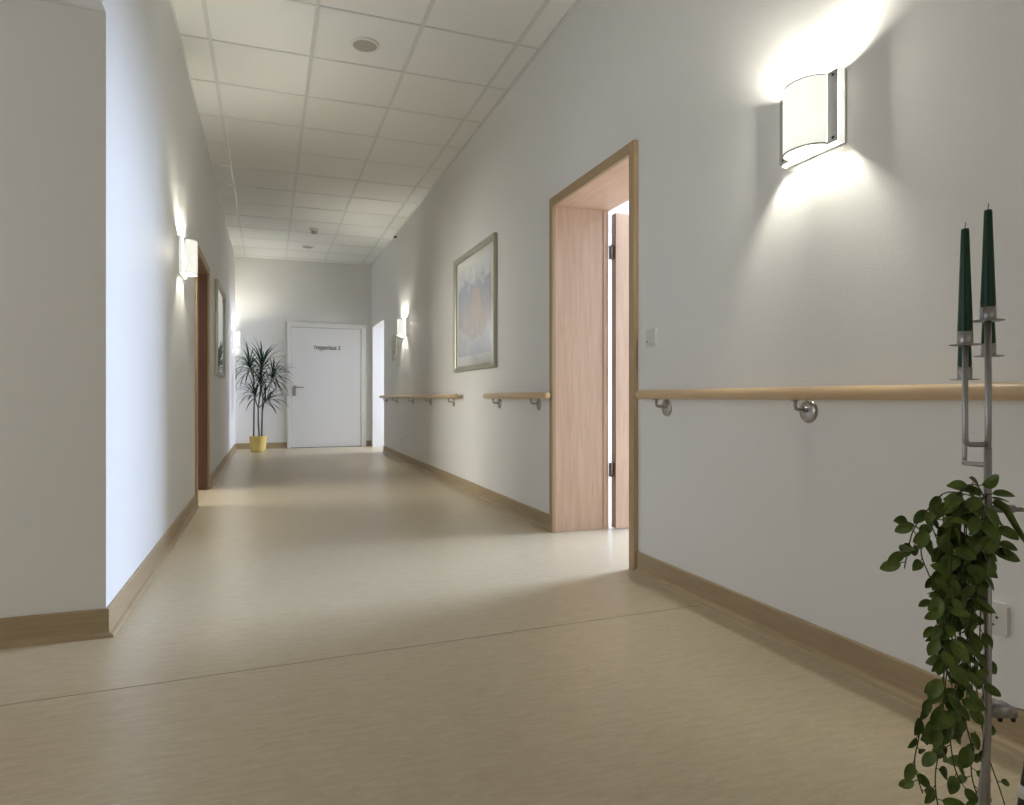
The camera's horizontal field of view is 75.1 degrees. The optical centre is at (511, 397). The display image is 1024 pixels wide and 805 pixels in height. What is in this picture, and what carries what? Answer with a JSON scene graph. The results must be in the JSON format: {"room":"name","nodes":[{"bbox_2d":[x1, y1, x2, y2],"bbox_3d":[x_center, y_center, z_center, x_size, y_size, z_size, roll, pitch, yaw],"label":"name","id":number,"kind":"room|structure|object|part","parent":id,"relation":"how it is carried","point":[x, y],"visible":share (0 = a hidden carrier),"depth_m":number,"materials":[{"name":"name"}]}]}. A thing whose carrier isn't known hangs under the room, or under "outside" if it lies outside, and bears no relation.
{"room":"hospital interior","nodes":[
{"label":"hospital interior","id":0,"kind":"room"},
{"bbox_2d":[0,0,234,617],"bbox_3d":[-3.090,-0.776,3.010,2.659,3.244,15.770,0,0,-20],"label":"wall","id":1,"kind":"structure","parent":0,"point":[105,161],"depth_m":2.35,"materials":[{"name":"white paint"}]},
{"bbox_2d":[106,443,236,636],"bbox_3d":[-2.965,0.796,6.612,0.032,0.098,9.083,0,0,-20],"label":"baseboard","id":2,"kind":"structure","parent":1,"relation":"attached to","point":[122,604],"depth_m":3.16,"materials":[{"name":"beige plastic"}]},
{"bbox_2d":[178,235,197,278],"bbox_3d":[-2.097,-0.906,4.322,0.103,0.233,0.248,0,0,-20],"label":"wall lamp","id":3,"kind":"object","parent":1,"relation":"attached to","point":[188,250],"visible":1,"depth_m":4.25,"materials":[{"name":"white glass"}]},
{"bbox_3d":[-2.137,-0.906,4.308,0.018,0.233,0.248,0,0,-20],"label":"plate","id":4,"kind":"part","parent":3,"relation":"part of","materials":[{"name":"white metal"}]},
{"bbox_3d":[-2.081,-0.906,4.328,0.066,0.212,0.166,0,0,-20],"label":"lamp shade","id":5,"kind":"part","parent":3,"relation":"part of","materials":[{"name":"white glass"}]},
{"bbox_2d":[195,245,209,504],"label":"door frame","id":6,"kind":"structure","parent":1,"relation":"in","point":[202,282],"depth_m":6.10,"materials":[{"name":"brown wood"}]},
{"bbox_2d":[215,279,225,377],"bbox_3d":[-3.289,-0.740,7.512,0.035,1.000,1.230,0,0,-20],"label":"framed picture","id":7,"kind":"object","parent":1,"relation":"attached to","point":[220,298],"visible":1,"depth_m":7.49,"materials":[{"name":"beige metal"}]},
{"bbox_2d":[218,295,223,365],"bbox_3d":[-3.289,-0.745,7.512,0.002,0.740,0.990,0,0,-20],"label":"print","id":8,"kind":"object","parent":7,"relation":"attached to","point":[220,302],"depth_m":7.49},
{"bbox_2d":[233,330,239,346],"bbox_3d":[-4.266,-0.914,10.312,0.103,0.233,0.248,0,0,-20],"label":"wall lamp","id":9,"kind":"object","parent":1,"relation":"attached to","point":[236,334],"visible":1,"depth_m":10.24,"materials":[{"name":"white"}]},
{"bbox_3d":[-4.251,-0.914,10.317,0.066,0.212,0.166,0,0,-20],"label":"lamp shade","id":10,"kind":"part","parent":9,"relation":"part of","materials":[{"name":"white glass"}]},
{"bbox_2d":[235,257,370,442],"bbox_3d":[-1.169,-0.776,12.213,7.791,3.244,0.200,0,0,-20],"label":"wall","id":11,"kind":"structure","parent":0,"point":[269,294],"depth_m":11.11,"materials":[{"name":"white paint"}]},
{"bbox_2d":[236,441,371,449],"bbox_3d":[-2.185,0.796,11.719,5.041,0.098,0.030,0,0,-20],"label":"baseboard","id":12,"kind":"structure","parent":11,"relation":"attached to","point":[368,443],"depth_m":11.05,"materials":[{"name":"beige wood"}]},
{"bbox_2d":[287,321,365,447],"bbox_3d":[-3.143,-0.215,11.340,1.305,2.122,0.082,0,0,-20],"label":"door","id":13,"kind":"structure","parent":11,"relation":"in","point":[326,403],"depth_m":11.36,"materials":[{"name":"white wood"}]},
{"bbox_3d":[-3.585,-0.117,11.172,0.165,0.175,0.070,0,0,-20],"label":"handle","id":14,"kind":"part","parent":13,"relation":"part of","materials":[{"name":"silver metal"}]},
{"bbox_2d":[170,0,579,265],"bbox_3d":[-0.795,-2.397,3.846,2.635,0.202,16.170,0,0,-20],"label":"ceiling","id":15,"kind":"structure","parent":0,"point":[303,129],"depth_m":5.16,"materials":[{"name":"tile"}]},
{"bbox_2d":[302,245,313,248],"bbox_3d":[-3.111,-2.297,10.149,0.181,0.015,0.181,0,0,-20],"label":"ceiling speaker","id":16,"kind":"object","parent":15,"relation":"attached to","point":[303,246],"visible":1,"depth_m":10.14,"materials":[{"name":"white plastic"}]},
{"bbox_2d":[309,228,318,233],"bbox_3d":[-2.696,-2.266,9.066,0.124,0.073,0.124,0,0,-20],"label":"smoke detector","id":17,"kind":"object","parent":15,"relation":"attached to","point":[313,230],"visible":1,"depth_m":9.03,"materials":[{"name":"white plastic"}]},
{"bbox_2d":[351,37,378,52],"bbox_3d":[-0.957,-2.297,4.336,0.181,0.015,0.181,0,0,-20],"label":"ceiling speaker","id":18,"kind":"object","parent":15,"relation":"attached to","point":[361,44],"visible":1,"depth_m":4.32,"materials":[{"name":"white plastic"}]},
{"bbox_2d":[353,40,376,51],"bbox_3d":[-0.957,-2.291,4.336,0.153,0.004,0.153,0,0,-20],"label":"grille","id":19,"kind":"object","parent":18,"relation":"attached to","point":[359,45],"depth_m":4.33,"materials":[{"name":"beige"}]},
{"bbox_2d":[0,446,1023,804],"bbox_3d":[-0.230,0.895,5.134,10.900,0.100,18.200,0,0,-20],"label":"floor","id":20,"kind":"structure","parent":0,"point":[291,555],"depth_m":1.95,"materials":[{"name":"beige laminate"}]},
{"bbox_2d":[249,435,266,451],"bbox_3d":[-3.965,0.721,10.390,0.266,0.250,0.266,0,0,-20],"label":"pot","id":21,"kind":"object","parent":20,"relation":"on","point":[257,442],"depth_m":10.29,"materials":[{"name":"yellow ceramic"}]},
{"bbox_2d":[235,339,294,451],"bbox_3d":[-3.862,-0.061,10.465,0.891,1.813,0.953,0,0,-20],"label":"dracaena","id":22,"kind":"object","parent":20,"relation":"on","point":[257,442],"visible":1,"depth_m":10.36,"materials":[{"name":"green plant"}]},
{"bbox_3d":[-4.005,-0.507,10.352,0.544,0.857,0.706,0,0,-20],"label":"crown","id":23,"kind":"part","parent":22,"relation":"part of","materials":[{"name":"green plant"}]},
{"bbox_3d":[-4.036,0.082,10.358,0.034,1.074,0.091,0,0,35],"label":"stem","id":24,"kind":"part","parent":22,"relation":"part of","materials":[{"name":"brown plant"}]},
{"bbox_3d":[-4.011,-0.084,10.290,0.556,0.596,0.560,0,0,7],"label":"crown","id":25,"kind":"part","parent":22,"relation":"part of","materials":[{"name":"green plant"}]},
{"bbox_3d":[-3.933,0.083,10.396,0.038,1.073,0.086,0,0,44],"label":"stem","id":26,"kind":"part","parent":22,"relation":"part of","materials":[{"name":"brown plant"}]},
{"bbox_3d":[-3.947,-0.281,10.449,0.576,0.587,0.573,0,0,-20],"label":"crown","id":27,"kind":"part","parent":22,"relation":"part of","materials":[{"name":"green plant"}]},
{"bbox_3d":[-3.883,-0.610,10.457,0.840,0.714,0.953,0,0,-20],"label":"crown","id":28,"kind":"part","parent":22,"relation":"part of","materials":[{"name":"green plant"}]},
{"bbox_3d":[-3.844,0.157,10.442,0.182,0.924,0.070,0,0,-20],"label":"stem","id":29,"kind":"part","parent":22,"relation":"part of","materials":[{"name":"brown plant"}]},
{"bbox_3d":[-3.770,-0.332,10.450,0.727,0.642,0.641,0,0,13],"label":"crown","id":30,"kind":"part","parent":22,"relation":"part of","materials":[{"name":"green plant"}]},
{"bbox_3d":[-3.692,-0.005,10.430,0.481,0.619,0.678,0,0,-20],"label":"crown","id":31,"kind":"part","parent":22,"relation":"part of","materials":[{"name":"green plant"}]},
{"bbox_2d":[0,605,697,705],"bbox_3d":[-1.421,0.845,1.820,4.787,0.002,0.002,0,0,-22],"label":"trim","id":32,"kind":"structure","parent":20,"relation":"in","point":[696,605],"depth_m":2.14,"materials":[{"name":"beige"}]},
{"bbox_2d":[949,306,1023,804],"bbox_3d":[0.897,0.345,1.168,0.340,0.998,0.143,0,0,-1],"label":"candle stand","id":33,"kind":"object","parent":20,"relation":"on","point":[999,709],"visible":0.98,"depth_m":1.12,"materials":[{"name":"grey metal"}]},
{"bbox_2d":[880,474,1023,804],"bbox_3d":[0.746,0.438,1.123,0.247,0.626,0.124,0,0,-11],"label":"vine","id":34,"kind":"object","parent":33,"relation":"hanging from","point":[957,578],"visible":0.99,"depth_m":1.11,"materials":[{"name":"green plant"}]},
{"bbox_2d":[957,346,971,366],"bbox_3d":[0.826,-0.137,1.215,0.022,0.206,0.022,0,0,-20],"label":"candle","id":35,"kind":"object","parent":33,"relation":"on","point":[959,361],"visible":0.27,"depth_m":1.21,"materials":[{"name":"green wax"}]},
{"bbox_2d":[957,367,971,378],"bbox_3d":[0.826,-0.045,1.215,0.024,0.022,0.024,0,0,-20],"label":"candle cup","id":36,"kind":"object","parent":33,"relation":"on","point":[959,369],"depth_m":1.21,"materials":[{"name":"grey metal"}]},
{"bbox_2d":[957,222,972,330],"bbox_3d":[0.769,-0.194,1.130,0.022,0.208,0.022,0,0,-20],"label":"candle","id":37,"kind":"object","parent":33,"relation":"on","point":[965,315],"visible":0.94,"depth_m":1.12,"materials":[{"name":"green wax"}]},
{"bbox_3d":[0.769,-0.089,1.130,0.047,0.002,0.047,0,0,-20],"label":"drip plate","id":38,"kind":"part","parent":33,"relation":"part of","materials":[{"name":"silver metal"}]},
{"bbox_2d":[957,331,973,343],"bbox_3d":[0.769,-0.101,1.130,0.024,0.022,0.024,0,0,-20],"label":"candle cup","id":39,"kind":"object","parent":33,"relation":"on","point":[963,337],"depth_m":1.12,"materials":[{"name":"grey metal"}]},
{"bbox_3d":[0.817,0.045,1.175,0.053,0.155,0.076,0,0,-20],"label":"candle arm","id":40,"kind":"part","parent":33,"relation":"part of","materials":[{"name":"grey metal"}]},
{"bbox_3d":[0.786,-0.002,1.130,0.043,0.173,0.009,0,0,0],"label":"candle arm","id":41,"kind":"part","parent":33,"relation":"part of","materials":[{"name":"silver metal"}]},
{"bbox_2d":[980,203,995,306],"bbox_3d":[0.808,-0.231,1.130,0.022,0.199,0.022,0,0,-20],"label":"candle","id":42,"kind":"object","parent":33,"relation":"on","point":[988,289],"visible":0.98,"depth_m":1.12,"materials":[{"name":"green wax"}]},
{"bbox_3d":[0.808,-0.012,1.130,0.011,0.235,0.010,0,0,-20],"label":"candle arm","id":43,"kind":"part","parent":33,"relation":"part of","materials":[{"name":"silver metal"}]},
{"bbox_2d":[981,322,995,343],"bbox_3d":[0.870,-0.157,1.215,0.022,0.162,0.022,0,0,-20],"label":"candle","id":44,"kind":"object","parent":33,"relation":"on","point":[993,323],"visible":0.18,"depth_m":1.21,"materials":[{"name":"green wax"}]},
{"bbox_3d":[0.870,-0.075,1.215,0.047,0.002,0.047,0,0,-20],"label":"drip plate","id":45,"kind":"part","parent":33,"relation":"part of","materials":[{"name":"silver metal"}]},
{"bbox_2d":[981,343,995,354],"bbox_3d":[0.870,-0.087,1.215,0.024,0.022,0.024,0,0,-20],"label":"candle cup","id":46,"kind":"object","parent":33,"relation":"on","point":[993,344],"depth_m":1.20,"materials":[{"name":"grey metal"}]},
{"bbox_2d":[980,306,996,318],"bbox_3d":[0.808,-0.142,1.130,0.024,0.022,0.024,0,0,-20],"label":"candle cup","id":47,"kind":"object","parent":33,"relation":"on","point":[989,312],"depth_m":1.12,"materials":[{"name":"grey metal"}]},
{"bbox_3d":[0.808,-0.131,1.130,0.047,0.002,0.047,0,0,-20],"label":"drip plate","id":48,"kind":"part","parent":33,"relation":"part of","materials":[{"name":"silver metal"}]},
{"bbox_3d":[0.938,0.189,1.130,0.260,0.015,0.014,0,0,0],"label":"rod","id":49,"kind":"part","parent":33,"relation":"part of","materials":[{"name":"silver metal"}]},
{"bbox_2d":[1016,762,1023,804],"bbox_3d":[0.980,0.680,1.250,0.078,0.334,0.025,0,0,0],"label":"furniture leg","id":50,"kind":"object","parent":20,"relation":"on","point":[1020,790],"visible":1,"depth_m":1.25,"materials":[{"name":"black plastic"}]},
{"bbox_2d":[609,232,610,462],"bbox_3d":[2.314,-0.554,4.895,3.586,2.800,6.400,0,0,-20],"label":"wall","id":51,"kind":"structure","parent":0,"point":[609,232],"depth_m":7.66,"materials":[{"name":"white paint"}]},
{"bbox_2d":[609,201,628,231],"bbox_3d":[2.314,-1.954,4.895,3.586,0.100,6.400,0,0,-20],"label":"ceiling","id":52,"kind":"structure","parent":0,"point":[623,208],"depth_m":6.77,"materials":[{"name":"white paint"}]},
{"bbox_2d":[371,0,1023,708],"bbox_3d":[0.428,-0.776,4.294,0.370,3.244,15.770,0,0,-20],"label":"wall","id":53,"kind":"structure","parent":0,"point":[838,266],"depth_m":2.40,"materials":[{"name":"white paint"}]},
{"bbox_2d":[392,334,395,360],"bbox_3d":[-1.682,-0.715,9.501,0.009,0.360,0.290,0,0,-20],"label":"notice","id":54,"kind":"object","parent":53,"relation":"attached to","point":[393,336],"visible":1,"depth_m":9.50,"materials":[{"name":"white paper"}]},
{"bbox_2d":[397,318,406,336],"bbox_3d":[-1.458,-0.920,8.753,0.103,0.233,0.248,0,0,-20],"label":"wall lamp","id":55,"kind":"object","parent":53,"relation":"attached to","point":[401,323],"visible":1,"depth_m":8.68,"materials":[{"name":"white glass"}]},
{"bbox_3d":[-1.473,-0.920,8.747,0.066,0.212,0.166,0,0,-20],"label":"lamp shade","id":56,"kind":"part","parent":55,"relation":"part of","materials":[{"name":"white glass"}]},
{"bbox_3d":[-1.418,-0.920,8.767,0.018,0.233,0.248,0,0,-20],"label":"plate","id":57,"kind":"part","parent":55,"relation":"part of","materials":[{"name":"white metal"}]},
{"bbox_2d":[379,394,458,405],"bbox_3d":[-1.257,0.025,8.241,0.078,0.121,4.460,0,0,-20],"label":"handrail","id":58,"kind":"object","parent":53,"relation":"attached to","point":[448,396],"visible":1,"depth_m":7.36,"materials":[{"name":"brown wood"}]},
{"bbox_3d":[-1.274,-0.015,8.235,0.043,0.043,4.460,0,0,-20],"label":"rail","id":59,"kind":"part","parent":58,"relation":"part of","materials":[{"name":"brown wood"}]},
{"bbox_2d":[453,232,497,372],"bbox_3d":[-0.337,-0.769,5.795,0.034,1.060,1.205,0,0,-20],"label":"framed picture","id":60,"kind":"object","parent":53,"relation":"attached to","point":[475,273],"visible":1,"depth_m":5.68,"materials":[{"name":"paper"}]},
{"bbox_2d":[459,252,490,357],"bbox_3d":[-0.335,-0.774,5.796,0.002,0.800,0.965,0,0,-20],"label":"print","id":61,"kind":"object","parent":60,"relation":"attached to","point":[475,276],"depth_m":5.74},
{"bbox_2d":[483,392,549,409],"bbox_3d":[0.019,0.025,4.758,0.078,0.121,1.277,0,0,-20],"label":"handrail","id":62,"kind":"object","parent":53,"relation":"attached to","point":[523,395],"visible":1,"depth_m":4.56,"materials":[{"name":"brown wood"}]},
{"bbox_3d":[0.002,-0.015,4.752,0.043,0.043,1.277,0,0,-20],"label":"rail","id":63,"kind":"part","parent":62,"relation":"part of","materials":[{"name":"brown wood"}]},
{"bbox_3d":[0.174,0.045,4.431,0.012,0.079,0.079,0,0,-20],"label":"bracket plate","id":64,"kind":"part","parent":62,"relation":"part of","materials":[{"name":"silver metal"}]},
{"bbox_2d":[549,140,637,570],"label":"door","id":65,"kind":"structure","parent":53,"relation":"in","point":[580,251],"depth_m":4.23,"materials":[{"name":"brown wood"}]},
{"bbox_2d":[646,328,656,346],"bbox_3d":[0.651,-0.283,3.123,0.017,0.082,0.080,0,0,-20],"label":"light switch","id":66,"kind":"object","parent":53,"relation":"attached to","point":[651,334],"visible":1,"depth_m":3.11,"materials":[{"name":"white plastic"}]},
{"bbox_2d":[382,446,1023,757],"bbox_3d":[0.641,0.796,3.668,0.400,0.098,14.447,0,0,-20],"label":"baseboard","id":67,"kind":"structure","parent":53,"relation":"attached to","point":[905,681],"depth_m":2.27,"materials":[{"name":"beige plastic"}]},
{"bbox_2d":[780,67,845,167],"bbox_3d":[0.953,-0.911,2.174,0.103,0.233,0.248,0,0,-20],"label":"wall lamp","id":68,"kind":"object","parent":53,"relation":"attached to","point":[812,106],"visible":1,"depth_m":2.11,"materials":[{"name":"white glass"}]},
{"bbox_3d":[0.937,-0.911,2.169,0.066,0.212,0.166,0,0,-20],"label":"lamp shade","id":69,"kind":"part","parent":68,"relation":"part of","materials":[{"name":"white glass"}]},
{"bbox_2d":[635,382,1023,422],"bbox_3d":[1.668,0.025,0.259,0.078,0.121,6.138,0,0,-20],"label":"handrail","id":70,"kind":"object","parent":53,"relation":"attached to","point":[1007,391],"visible":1,"depth_m":2.03,"materials":[{"name":"brown wood"}]},
{"bbox_3d":[0.665,0.026,2.997,0.062,0.045,0.025,0,0,-20],"label":"bracket arm","id":71,"kind":"part","parent":70,"relation":"part of","materials":[{"name":"silver metal"}]},
{"bbox_3d":[0.696,0.045,3.008,0.012,0.079,0.079,0,0,-20],"label":"bracket plate","id":72,"kind":"part","parent":70,"relation":"part of","materials":[{"name":"silver metal"}]},
{"bbox_3d":[0.954,0.026,2.208,0.062,0.045,0.025,0,0,-20],"label":"bracket arm","id":73,"kind":"part","parent":70,"relation":"part of","materials":[{"name":"silver metal"}]},
{"bbox_3d":[0.985,0.045,2.219,0.012,0.079,0.079,0,0,-20],"label":"bracket plate","id":74,"kind":"part","parent":70,"relation":"part of","materials":[{"name":"silver metal"}]},
{"bbox_3d":[1.651,-0.015,0.252,0.043,0.043,6.138,0,0,-20],"label":"rail","id":75,"kind":"part","parent":70,"relation":"part of","materials":[{"name":"brown wood"}]},
{"bbox_2d":[975,600,1009,636],"bbox_3d":[1.192,0.543,1.654,0.012,0.080,0.080,0,0,-20],"label":"power socket","id":76,"kind":"object","parent":53,"relation":"attached to","point":[1001,619],"visible":0.56,"depth_m":1.63,"materials":[{"name":"white plastic"}]},
{"bbox_3d":[-2.886,-0.354,-1.714,0.200,2.400,7.167,0,0,-20],"label":"wall niche","id":77,"kind":"object","parent":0,"visible":0},
{"bbox_2d":[0,608,113,649],"bbox_3d":[-2.672,0.796,1.899,2.689,0.098,0.030,0,0,-20],"label":"baseboard","id":78,"kind":"structure","parent":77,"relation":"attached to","point":[83,625],"depth_m":2.30,"materials":[{"name":"beige wood"}]}
]}

